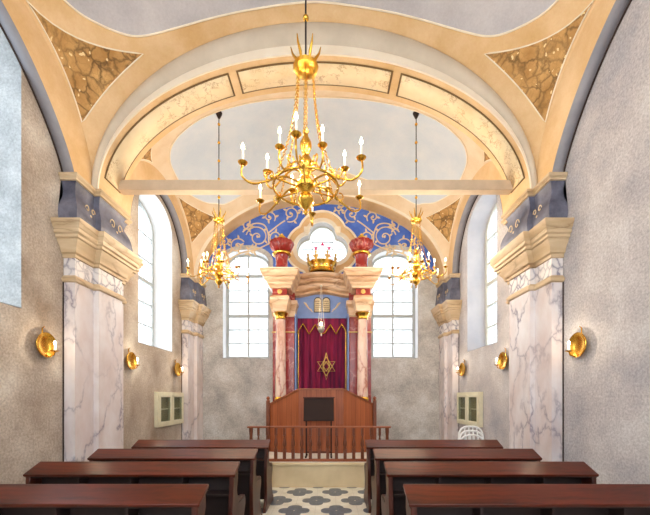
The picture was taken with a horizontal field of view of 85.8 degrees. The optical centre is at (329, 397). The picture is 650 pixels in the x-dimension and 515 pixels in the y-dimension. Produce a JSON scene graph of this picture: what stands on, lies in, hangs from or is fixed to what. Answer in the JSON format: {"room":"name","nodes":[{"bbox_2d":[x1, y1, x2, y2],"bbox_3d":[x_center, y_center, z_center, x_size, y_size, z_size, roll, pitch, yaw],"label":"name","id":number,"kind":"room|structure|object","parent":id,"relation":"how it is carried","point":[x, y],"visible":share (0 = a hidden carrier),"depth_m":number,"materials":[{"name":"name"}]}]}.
{"room":"house of worship","nodes":[
{"label":"house of worship","id":0,"kind":"room"},
{"bbox_2d":[0,69,181,483],"bbox_3d":[-3.415,-2.100,2.635,0.450,7.300,12.170,0,0,0],"label":"wall","id":1,"kind":"structure","parent":0,"point":[31,383],"depth_m":3.90,"materials":[{"name":"grey paint"}]},
{"bbox_2d":[0,28,20,307],"bbox_3d":[-3.379,-2.370,2.950,0.382,2.888,1.348,0,0,0],"label":"window","id":2,"kind":"structure","parent":1,"relation":"attached to","point":[10,69],"depth_m":3.62,"materials":[{"name":"white glass"}]},
{"bbox_2d":[0,0,91,183],"bbox_3d":[-3.120,-3.359,2.945,0.149,1.382,3.170,0,0,0],"label":"arch","id":3,"kind":"object","parent":1,"relation":"attached to","point":[36,60],"visible":0.91,"depth_m":3.83,"materials":[{"name":"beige paint"}]},
{"bbox_2d":[36,326,58,357],"bbox_3d":[-3.127,-0.615,3.877,0.206,0.350,0.208,0,0,44],"label":"wall sconce","id":4,"kind":"object","parent":1,"relation":"attached to","point":[46,345],"visible":1,"depth_m":3.88,"materials":[{"name":"gold metal"}]},
{"bbox_2d":[126,348,138,369],"bbox_3d":[-3.127,-0.615,5.548,0.206,0.350,0.208,0,0,44],"label":"wall sconce","id":5,"kind":"object","parent":1,"relation":"attached to","point":[131,360],"visible":1,"depth_m":5.56,"materials":[{"name":"gold metal"}]},
{"bbox_2d":[139,200,153,345],"bbox_3d":[-3.585,-2.315,6.480,0.070,2.788,1.258,0,0,0],"label":"window","id":6,"kind":"structure","parent":1,"relation":"in","point":[150,283],"depth_m":7.01,"materials":[{"name":"white paint"}]},
{"bbox_2d":[138,195,171,351],"bbox_3d":[-3.379,-2.315,6.480,0.382,2.778,1.248,0,0,0],"label":"trim","id":7,"kind":"structure","parent":1,"relation":"attached to","point":[158,216],"depth_m":7.10,"materials":[{"name":"white paint"}]},
{"bbox_2d":[122,161,193,275],"bbox_3d":[-3.120,-3.380,6.470,0.149,1.420,2.860,0,0,0],"label":"arch","id":8,"kind":"object","parent":1,"relation":"attached to","point":[144,170],"visible":0.54,"depth_m":6.95,"materials":[{"name":"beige paint"}]},
{"bbox_2d":[154,392,183,426],"bbox_3d":[-3.147,0.225,6.939,0.083,0.650,1.127,0,0,0],"label":"upper cabinet","id":9,"kind":"object","parent":1,"relation":"attached to","point":[168,406],"visible":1,"depth_m":6.86,"materials":[{"name":"beige paint"}]},
{"bbox_2d":[174,359,183,375],"bbox_3d":[-3.127,-0.615,7.237,0.206,0.350,0.208,0,0,44],"label":"wall sconce","id":10,"kind":"object","parent":1,"relation":"attached to","point":[177,368],"visible":1,"depth_m":7.24,"materials":[{"name":"gold metal"}]},
{"bbox_2d":[23,0,596,171],"bbox_3d":[-0.190,-3.955,2.945,5.720,2.569,3.170,0,0,0],"label":"ceiling","id":11,"kind":"structure","parent":0,"point":[103,51],"depth_m":4.25,"materials":[{"name":"beige paint"}]},
{"bbox_2d":[238,0,365,226],"bbox_3d":[-0.210,-3.432,3.150,1.090,3.578,1.205,0,0,0],"label":"chandelier","id":12,"kind":"object","parent":11,"relation":"hanging from","point":[305,67],"visible":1,"depth_m":3.10,"materials":[{"name":"gold metal"}]},
{"bbox_2d":[140,90,490,269],"bbox_3d":[-0.190,-3.870,6.470,5.720,2.400,2.860,0,0,0],"label":"ceiling","id":13,"kind":"structure","parent":0,"point":[386,128],"depth_m":6.61,"materials":[{"name":"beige paint"}]},
{"bbox_2d":[186,111,249,288],"bbox_3d":[-1.810,-3.233,5.750,0.916,2.873,1.012,0,0,0],"label":"chandelier","id":14,"kind":"object","parent":13,"relation":"hanging from","point":[218,265],"visible":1,"depth_m":5.72,"materials":[{"name":"gold metal"}]},
{"bbox_2d":[388,111,447,288],"bbox_3d":[1.430,-3.233,5.750,0.916,2.873,1.012,0,0,0],"label":"chandelier","id":15,"kind":"object","parent":13,"relation":"hanging from","point":[416,219],"visible":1,"depth_m":5.72,"materials":[{"name":"gold metal"}]},
{"bbox_2d":[260,487,371,514],"bbox_3d":[-0.190,1.650,2.635,6.900,0.200,12.170,0,0,0],"label":"floor","id":16,"kind":"structure","parent":0,"point":[286,500],"depth_m":5.21,"materials":[{"name":"tile"}]},
{"bbox_2d":[50,172,143,460],"bbox_3d":[-2.985,-0.559,4.695,0.410,4.219,1.390,0,0,0],"label":"pilaster","id":17,"kind":"object","parent":16,"relation":"on","point":[98,255],"visible":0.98,"depth_m":4.46,"materials":[{"name":"stone"}]},
{"bbox_2d":[0,484,208,514],"bbox_3d":[-1.765,1.075,2.450,1.870,0.951,0.640,0,0,0],"label":"pew","id":18,"kind":"object","parent":16,"relation":"on","point":[15,499],"visible":1,"depth_m":2.33,"materials":[{"name":"brown wood"}]},
{"bbox_2d":[23,461,244,514],"bbox_3d":[-1.765,1.075,3.300,1.870,0.951,0.640,0,0,0],"label":"pew","id":19,"kind":"object","parent":16,"relation":"on","point":[222,498],"visible":0.64,"depth_m":3.18,"materials":[{"name":"brown wood"}]},
{"bbox_2d":[206,490,228,495],"bbox_3d":[-1.765,0.865,3.157,1.760,0.020,0.134,0,0,0],"label":"shelf","id":20,"kind":"object","parent":19,"relation":"attached to","point":[209,492],"depth_m":3.11,"materials":[{"name":"brown wood"}]},
{"bbox_2d":[87,449,261,514],"bbox_3d":[-1.765,1.075,4.120,1.870,0.951,0.640,0,0,0],"label":"pew","id":21,"kind":"object","parent":16,"relation":"on","point":[249,484],"visible":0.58,"depth_m":3.98,"materials":[{"name":"brown wood"}]},
{"bbox_2d":[238,471,249,475],"bbox_3d":[-1.765,0.865,3.977,1.760,0.020,0.134,0,0,0],"label":"shelf","id":22,"kind":"object","parent":21,"relation":"attached to","point":[240,473],"depth_m":3.93,"materials":[{"name":"brown wood"}]},
{"bbox_2d":[178,273,210,439],"bbox_3d":[-2.985,-0.559,7.818,0.410,4.219,0.896,0,0,0],"label":"pilaster","id":23,"kind":"object","parent":16,"relation":"on","point":[194,311],"visible":0.98,"depth_m":7.76,"materials":[{"name":"stone"}]},
{"bbox_2d":[131,440,272,512],"bbox_3d":[-1.765,1.075,4.990,1.870,0.951,0.640,0,0,0],"label":"pew","id":24,"kind":"object","parent":16,"relation":"on","point":[264,467],"visible":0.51,"depth_m":4.86,"materials":[{"name":"brown wood"}]},
{"bbox_2d":[269,452,366,486],"bbox_3d":[-0.170,1.335,7.131,3.280,0.430,2.262,0,0,0],"label":"dais","id":25,"kind":"object","parent":16,"relation":"on","point":[284,474],"visible":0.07,"depth_m":6.03,"materials":[{"name":"beige stone"}]},
{"bbox_2d":[247,426,390,461],"bbox_3d":[-0.175,0.812,6.120,2.500,0.615,0.096,0,0,0],"label":"balustrade","id":26,"kind":"object","parent":25,"relation":"on","point":[275,459],"visible":0.75,"depth_m":6.10,"materials":[{"name":"brown wood"}]},
{"bbox_2d":[303,397,334,457],"bbox_3d":[-0.195,0.557,6.610,0.600,1.125,0.360,0,0,0],"label":"lectern","id":27,"kind":"object","parent":25,"relation":"on","point":[315,408],"visible":1,"depth_m":6.61,"materials":[{"name":"brown wood"}]},
{"bbox_2d":[259,233,382,401],"bbox_3d":[-0.160,-1.190,7.676,2.514,4.620,1.147,0,0,0],"label":"torah ark","id":28,"kind":"object","parent":25,"relation":"on","point":[295,295],"visible":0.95,"depth_m":7.46,"materials":[{"name":"red stone"}]},
{"bbox_2d":[269,237,293,252],"bbox_3d":[-1.010,-3.212,7.470,0.538,0.245,0.538,0,0,0],"label":"finial","id":29,"kind":"object","parent":28,"relation":"on","point":[280,243],"depth_m":7.29,"materials":[{"name":"red stone"}]},
{"bbox_2d":[317,285,324,335],"bbox_3d":[-0.170,-1.865,7.520,0.160,1.110,0.160,0,0,0],"label":"hanging lamp","id":30,"kind":"object","parent":28,"relation":"hanging from","point":[320,328],"visible":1,"depth_m":7.50,"materials":[{"name":"silver metal"}]},
{"bbox_2d":[306,250,336,271],"bbox_3d":[-0.160,-2.948,7.800,0.681,0.403,0.681,0,0,0],"label":"crown","id":31,"kind":"object","parent":28,"relation":"on","point":[326,264],"depth_m":7.55,"materials":[{"name":"gold metal"}]},
{"bbox_2d":[297,318,346,388],"bbox_3d":[-0.162,-0.446,8.072,1.144,2.752,0.117,0,0,0],"label":"curtain","id":32,"kind":"object","parent":28,"relation":"hanging from","point":[321,359],"visible":0.68,"depth_m":8.09,"materials":[{"name":"fabric"}]},
{"bbox_2d":[349,237,373,251],"bbox_3d":[0.690,-3.212,7.470,0.538,0.245,0.538,0,0,0],"label":"finial","id":33,"kind":"object","parent":28,"relation":"on","point":[359,243],"depth_m":7.29,"materials":[{"name":"red stone"}]},
{"bbox_2d":[266,388,376,452],"bbox_3d":[-0.160,0.470,7.340,2.284,1.300,0.720,0,0,0],"label":"bimah","id":34,"kind":"object","parent":25,"relation":"on","point":[350,409],"visible":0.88,"depth_m":7.05,"materials":[{"name":"brown wood"}]},
{"bbox_2d":[364,440,502,512],"bbox_3d":[1.445,1.075,4.990,1.870,0.951,0.640,0,0,0],"label":"pew","id":35,"kind":"object","parent":16,"relation":"on","point":[369,468],"visible":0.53,"depth_m":4.84,"materials":[{"name":"brown wood"}]},
{"bbox_2d":[431,273,461,439],"bbox_3d":[2.605,-0.559,7.818,0.410,4.219,0.896,0,0,0],"label":"pilaster","id":36,"kind":"object","parent":16,"relation":"on","point":[446,311],"visible":0.97,"depth_m":7.76,"materials":[{"name":"stone"}]},
{"bbox_2d":[371,449,541,514],"bbox_3d":[1.445,1.075,4.120,1.870,0.951,0.640,0,0,0],"label":"pew","id":37,"kind":"object","parent":16,"relation":"on","point":[378,481],"visible":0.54,"depth_m":3.97,"materials":[{"name":"brown wood"}]},
{"bbox_2d":[380,471,385,475],"bbox_3d":[1.445,0.865,3.977,1.760,0.020,0.134,0,0,0],"label":"shelf","id":38,"kind":"object","parent":37,"relation":"attached to","point":[382,473],"depth_m":3.93,"materials":[{"name":"brown wood"}]},
{"bbox_2d":[460,434,483,439],"bbox_3d":[2.514,1.105,6.007,0.478,0.894,0.523,0,0,8],"label":"plastic chair","id":39,"kind":"object","parent":16,"relation":"on","point":[469,435],"visible":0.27,"depth_m":6.24,"materials":[{"name":"white plastic"}]},
{"bbox_2d":[459,430,483,439],"bbox_3d":[2.514,1.030,6.037,0.478,0.894,0.523,0,0,8],"label":"plastic chair","id":40,"kind":"object","parent":39,"relation":"on","point":[465,431],"visible":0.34,"depth_m":6.27,"materials":[{"name":"white plastic"}]},
{"bbox_2d":[458,425,483,439],"bbox_3d":[2.514,0.955,6.067,0.478,0.894,0.523,0,0,8],"label":"plastic chair","id":41,"kind":"object","parent":40,"relation":"on","point":[463,427],"visible":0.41,"depth_m":6.29,"materials":[{"name":"white plastic"}]},
{"bbox_2d":[381,461,598,514],"bbox_3d":[1.445,1.075,3.300,1.870,0.951,0.640,0,0,0],"label":"pew","id":42,"kind":"object","parent":16,"relation":"on","point":[398,473],"visible":0.58,"depth_m":3.18,"materials":[{"name":"brown wood"}]},
{"bbox_2d":[393,490,404,495],"bbox_3d":[1.445,0.865,3.157,1.760,0.020,0.134,0,0,0],"label":"shelf","id":43,"kind":"object","parent":42,"relation":"attached to","point":[395,492],"depth_m":3.11,"materials":[{"name":"brown wood"}]},
{"bbox_2d":[403,484,649,514],"bbox_3d":[1.445,1.075,2.450,1.870,0.951,0.640,0,0,0],"label":"pew","id":44,"kind":"object","parent":16,"relation":"on","point":[421,499],"visible":1,"depth_m":2.33,"materials":[{"name":"brown wood"}]},
{"bbox_2d":[490,172,574,460],"bbox_3d":[2.605,-0.559,4.695,0.410,4.219,1.390,0,0,0],"label":"pilaster","id":45,"kind":"object","parent":16,"relation":"on","point":[530,256],"visible":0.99,"depth_m":4.42,"materials":[{"name":"stone"}]},
{"bbox_2d":[203,204,438,439],"bbox_3d":[-0.190,-2.100,8.495,6.000,7.300,0.450,0,0,0],"label":"wall","id":46,"kind":"structure","parent":0,"point":[236,391],"depth_m":8.27,"materials":[{"name":"paint"}]},
{"bbox_2d":[223,250,268,357],"bbox_3d":[-1.965,-2.205,8.418,1.078,2.558,0.304,0,0,0],"label":"trim","id":47,"kind":"structure","parent":46,"relation":"attached to","point":[232,254],"depth_m":8.38,"materials":[{"name":"white paint"}]},
{"bbox_2d":[226,254,268,357],"bbox_3d":[-1.965,-2.205,8.565,1.088,2.568,0.070,0,0,0],"label":"window","id":48,"kind":"structure","parent":46,"relation":"in","point":[258,277],"depth_m":8.54,"materials":[{"name":"grey paint"}]},
{"bbox_2d":[203,204,436,280],"bbox_3d":[-0.190,-3.637,8.260,5.560,1.935,0.017,0,0,0],"label":"lunette","id":49,"kind":"object","parent":46,"relation":"attached to","point":[260,230],"visible":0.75,"depth_m":8.26,"materials":[{"name":"paint"}]},
{"bbox_2d":[194,195,447,280],"bbox_3d":[-0.190,-4.209,8.079,5.996,3.078,0.382,0,0,0],"label":"arch","id":50,"kind":"object","parent":46,"relation":"attached to","point":[385,210],"visible":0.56,"depth_m":8.01,"materials":[{"name":"beige paint"}]},
{"bbox_2d":[287,210,356,272],"bbox_3d":[-0.160,-3.550,8.216,1.740,1.680,0.091,0,0,0],"label":"window surround","id":51,"kind":"object","parent":46,"relation":"attached to","point":[341,230],"visible":0.75,"depth_m":8.22,"materials":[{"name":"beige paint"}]},
{"bbox_2d":[297,227,347,259],"bbox_3d":[-0.160,-3.550,8.500,1.218,1.158,0.060,0,0,0],"label":"window","id":52,"kind":"structure","parent":46,"relation":"in","point":[318,228],"depth_m":8.49,"materials":[{"name":"white paint"}]},
{"bbox_2d":[372,254,414,357],"bbox_3d":[1.555,-2.205,8.565,1.088,2.568,0.070,0,0,0],"label":"window","id":53,"kind":"structure","parent":46,"relation":"in","point":[382,277],"depth_m":8.53,"materials":[{"name":"grey paint"}]},
{"bbox_2d":[372,250,417,357],"bbox_3d":[1.555,-2.205,8.418,1.078,2.558,0.304,0,0,0],"label":"trim","id":54,"kind":"structure","parent":46,"relation":"attached to","point":[384,252],"depth_m":8.38,"materials":[{"name":"white paint"}]},
{"bbox_2d":[459,0,649,483],"bbox_3d":[3.035,-2.100,2.635,0.450,7.300,12.170,0,0,0],"label":"wall","id":55,"kind":"structure","parent":0,"point":[606,260],"depth_m":3.53,"materials":[{"name":"grey paint"}]},
{"bbox_2d":[456,359,465,375],"bbox_3d":[2.747,-0.615,7.242,0.206,0.350,0.208,0,0,44],"label":"wall sconce","id":56,"kind":"object","parent":55,"relation":"attached to","point":[462,368],"visible":1,"depth_m":7.24,"materials":[{"name":"gold metal"}]},
{"bbox_2d":[457,392,482,426],"bbox_3d":[2.767,0.225,6.939,0.083,0.650,1.127,0,0,0],"label":"upper cabinet","id":57,"kind":"object","parent":55,"relation":"attached to","point":[469,404],"visible":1,"depth_m":6.86,"materials":[{"name":"beige paint"}]},
{"bbox_2d":[448,161,508,274],"bbox_3d":[2.740,-3.380,6.470,0.149,1.420,2.860,0,0,0],"label":"arch","id":58,"kind":"object","parent":55,"relation":"attached to","point":[488,171],"visible":0.51,"depth_m":7.03,"materials":[{"name":"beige paint"}]},
{"bbox_2d":[467,195,496,351],"bbox_3d":[2.999,-2.315,6.480,0.382,2.778,1.248,0,0,0],"label":"trim","id":59,"kind":"structure","parent":55,"relation":"attached to","point":[481,213],"depth_m":7.10,"materials":[{"name":"white paint"}]},
{"bbox_2d":[485,203,496,345],"bbox_3d":[3.205,-2.315,6.480,0.070,2.788,1.258,0,0,0],"label":"window","id":60,"kind":"structure","parent":55,"relation":"in","point":[488,283],"depth_m":7.04,"materials":[{"name":"beige paint"}]},
{"bbox_2d":[495,348,507,369],"bbox_3d":[2.747,-0.615,5.553,0.206,0.350,0.208,0,0,44],"label":"wall sconce","id":61,"kind":"object","parent":55,"relation":"attached to","point":[502,361],"visible":1,"depth_m":5.55,"materials":[{"name":"gold metal"}]},
{"bbox_2d":[565,326,586,357],"bbox_3d":[2.747,-0.615,3.882,0.206,0.350,0.208,0,0,44],"label":"wall sconce","id":62,"kind":"object","parent":55,"relation":"attached to","point":[577,344],"visible":1,"depth_m":3.88,"materials":[{"name":"gold metal"}]},
{"bbox_2d":[536,0,631,183],"bbox_3d":[2.740,-3.359,2.945,0.149,1.382,3.170,0,0,0],"label":"arch","id":63,"kind":"object","parent":55,"relation":"attached to","point":[586,59],"visible":0.91,"depth_m":3.81,"materials":[{"name":"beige paint"}]},
{"bbox_3d":[-0.190,-5.850,2.635,6.900,0.200,12.170,0,0,0],"label":"ceiling","id":64,"kind":"structure","parent":0,"visible":0},
{"bbox_2d":[91,22,536,206],"bbox_3d":[-0.190,-4.209,4.756,5.996,3.078,0.568,0,0,0],"label":"arch","id":65,"kind":"object","parent":64,"relation":"attached to","point":[352,58],"visible":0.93,"depth_m":4.57,"materials":[{"name":"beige paint"}]},
{"bbox_2d":[118,180,512,194],"bbox_3d":[-0.190,-2.965,4.945,5.520,0.140,0.130,0,0,0],"label":"tie beam","id":66,"kind":"structure","parent":65,"relation":"attached to","point":[126,187],"depth_m":4.88,"materials":[{"name":"beige paint"}]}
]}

